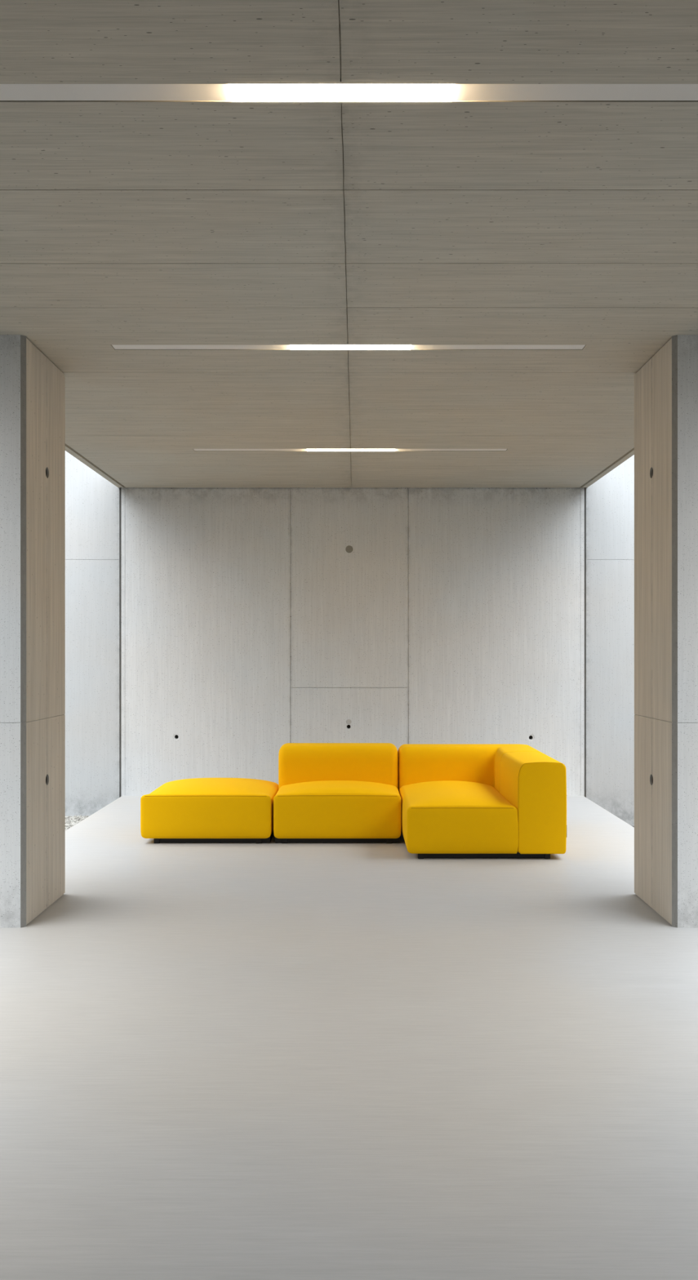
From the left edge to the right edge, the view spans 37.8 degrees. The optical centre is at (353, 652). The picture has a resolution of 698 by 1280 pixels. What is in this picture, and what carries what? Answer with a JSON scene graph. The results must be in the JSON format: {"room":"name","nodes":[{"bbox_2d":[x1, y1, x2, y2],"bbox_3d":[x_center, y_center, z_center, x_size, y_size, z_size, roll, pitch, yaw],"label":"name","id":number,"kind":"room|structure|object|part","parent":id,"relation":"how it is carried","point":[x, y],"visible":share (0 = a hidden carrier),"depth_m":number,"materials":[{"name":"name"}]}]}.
{"room":"lounge","nodes":[
{"label":"lounge","id":0,"kind":"room"},
{"bbox_2d":[0,0,697,487],"bbox_3d":[-0.010,-1.906,2.850,4.930,0.340,15.700,0,0,0],"label":"ceiling","id":1,"kind":"structure","parent":0,"point":[122,222],"depth_m":4.22,"materials":[{"name":"concrete"}]},
{"bbox_2d":[111,344,585,350],"bbox_3d":[-0.029,-1.750,5.787,2.675,0.032,0.087,0,0,0],"label":"recessed light","id":2,"kind":"object","parent":1,"relation":"in","point":[292,347],"visible":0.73,"depth_m":5.78,"materials":[{"name":"white metal"}]},
{"bbox_3d":[-0.863,-1.738,5.787,1.006,0.001,0.087,0,0,0],"label":"plate","id":3,"kind":"part","parent":2,"relation":"part of","materials":[{"name":"grey metal"}]},
{"bbox_2d":[289,344,411,350],"bbox_3d":[-0.018,-1.750,5.787,0.685,0.032,0.087,0,0,0],"label":"diffuser","id":4,"kind":"object","parent":2,"relation":"attached to","point":[292,347],"depth_m":5.78,"materials":[{"name":"white plastic"}]},
{"bbox_3d":[0.817,-1.738,5.787,0.984,0.001,0.087,0,0,0],"label":"plate","id":5,"kind":"part","parent":2,"relation":"part of","materials":[{"name":"grey metal"}]},
{"bbox_2d":[0,84,697,101],"bbox_3d":[-0.029,-1.750,3.159,2.675,0.032,0.094,0,0,0],"label":"recessed light","id":6,"kind":"object","parent":1,"relation":"in","point":[233,92],"visible":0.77,"depth_m":3.15,"materials":[{"name":"white metal"}]},
{"bbox_3d":[-0.876,-1.738,3.159,0.982,0.001,0.094,0,0,0],"label":"plate","id":7,"kind":"part","parent":6,"relation":"part of","materials":[{"name":"grey metal"}]},
{"bbox_2d":[227,84,455,101],"bbox_3d":[-0.037,-1.750,3.159,0.695,0.032,0.094,0,0,0],"label":"diffuser","id":8,"kind":"object","parent":6,"relation":"attached to","point":[236,92],"depth_m":3.15,"materials":[{"name":"white plastic"}]},
{"bbox_3d":[0.809,-1.738,3.159,0.999,0.001,0.094,0,0,0],"label":"plate","id":9,"kind":"part","parent":6,"relation":"part of","materials":[{"name":"grey metal"}]},
{"bbox_2d":[193,448,506,451],"bbox_3d":[-0.029,-1.750,8.715,2.675,0.032,0.093,0,0,0],"label":"recessed light","id":10,"kind":"object","parent":1,"relation":"in","point":[307,450],"visible":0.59,"depth_m":8.72,"materials":[{"name":"white metal"}]},
{"bbox_3d":[-0.883,-1.738,8.715,0.967,0.001,0.093,0,0,0],"label":"plate","id":11,"kind":"part","parent":10,"relation":"part of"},
{"bbox_2d":[306,448,395,451],"bbox_3d":[-0.022,-1.750,8.715,0.755,0.032,0.093,0,0,0],"label":"diffuser","id":12,"kind":"object","parent":10,"relation":"attached to","point":[308,450],"depth_m":8.72,"materials":[{"name":"white plastic"}]},
{"bbox_3d":[0.832,-1.738,8.715,0.954,0.001,0.093,0,0,0],"label":"plate","id":13,"kind":"part","parent":10,"relation":"part of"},
{"bbox_2d":[0,795,697,1279],"bbox_3d":[-0.010,1.665,2.850,4.840,0.330,15.700,0,0,0],"label":"floor","id":14,"kind":"structure","parent":0,"point":[272,1060],"depth_m":3.70,"materials":[{"name":"grey concrete"}]},
{"bbox_2d":[0,334,65,927],"bbox_3d":[-2.112,-0.118,5.947,0.635,3.236,0.773,0,0,0],"label":"concrete pillar","id":15,"kind":"structure","parent":14,"relation":"on","point":[33,388],"depth_m":5.64,"materials":[{"name":"grey concrete"}]},
{"bbox_2d":[140,777,278,843],"bbox_3d":[-1.161,1.284,8.465,1.040,0.432,0.984,0,0,0],"label":"footstool","id":16,"kind":"object","parent":14,"relation":"on","point":[195,810],"visible":0.92,"depth_m":7.98,"materials":[{"name":"yellow fabric"}]},
{"bbox_2d":[273,742,401,843],"bbox_3d":[-0.131,1.141,8.465,1.018,0.718,0.979,0,0,0],"label":"sofa","id":17,"kind":"object","parent":14,"relation":"on","point":[327,792],"visible":1,"depth_m":8.03,"materials":[{"name":"yellow fabric"}]},
{"bbox_3d":[-0.129,1.262,8.305,1.013,0.393,0.660,0,0,0],"label":"seat","id":18,"kind":"part","parent":17,"relation":"part of","materials":[{"name":"yellow fabric"}]},
{"bbox_3d":[-0.131,1.120,8.774,1.018,0.676,0.360,0,0,0],"label":"backrest","id":19,"kind":"part","parent":17,"relation":"part of","materials":[{"name":"yellow fabric"}]},
{"bbox_2d":[397,743,566,858],"bbox_3d":[0.966,1.145,8.165,1.177,0.709,1.583,0,0,0],"label":"sofa","id":20,"kind":"object","parent":14,"relation":"on","point":[458,800],"visible":0.98,"depth_m":7.38,"materials":[{"name":"yellow fabric"}]},
{"bbox_3d":[0.790,1.256,8.005,0.822,0.403,1.261,0,0,0],"label":"seat","id":21,"kind":"part","parent":20,"relation":"part of","materials":[{"name":"yellow fabric"}]},
{"bbox_3d":[0.965,1.125,8.562,1.161,0.667,0.784,0,0,0],"label":"backrest","id":22,"kind":"part","parent":20,"relation":"part of","materials":[{"name":"yellow fabric"}]},
{"bbox_3d":[1.357,1.125,7.775,0.376,0.667,0.789,0,0,0],"label":"armrest","id":23,"kind":"part","parent":20,"relation":"part of","materials":[{"name":"yellow fabric"}]},
{"bbox_2d":[634,334,697,927],"bbox_3d":[2.077,-0.118,5.947,0.666,3.236,0.773,0,0,0],"label":"concrete pillar","id":24,"kind":"structure","parent":14,"relation":"on","point":[666,386],"depth_m":5.66,"materials":[{"name":"grey concrete"}]},
{"bbox_2d":[65,450,634,826],"bbox_3d":[0.000,-1.500,10.850,28.000,7.000,0.300,0,0,0],"label":"wall","id":25,"kind":"structure","parent":0,"point":[255,621],"depth_m":10.70,"materials":[{"name":"concrete"}]},
{"bbox_2d":[120,487,120,796],"bbox_3d":[-2.452,-1.450,10.860,0.024,6.900,0.260,0,0,0],"label":"strip","id":26,"kind":"object","parent":25,"relation":"attached to","point":[120,487],"visible":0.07,"depth_m":10.73,"materials":[{"name":"metal"}]},
{"bbox_2d":[584,487,585,796],"bbox_3d":[2.432,-1.450,10.860,0.024,6.900,0.260,0,0,0],"label":"strip","id":27,"kind":"object","parent":25,"relation":"attached to","point":[584,487],"visible":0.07,"depth_m":10.73,"materials":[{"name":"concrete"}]},
{"bbox_3d":[0.000,1.980,-9.400,60.000,0.240,41.200,0,0,0],"label":"ground","id":28,"kind":"structure","parent":0,"visible":0},
{"bbox_2d":[65,815,88,831],"bbox_3d":[-4.705,1.779,9.950,4.550,0.163,1.499,0,0,0],"label":"gravel bed","id":29,"kind":"object","parent":28,"relation":"on","point":[70,821],"visible":0.02,"depth_m":10.55,"materials":[{"name":"gravel"}]}
]}

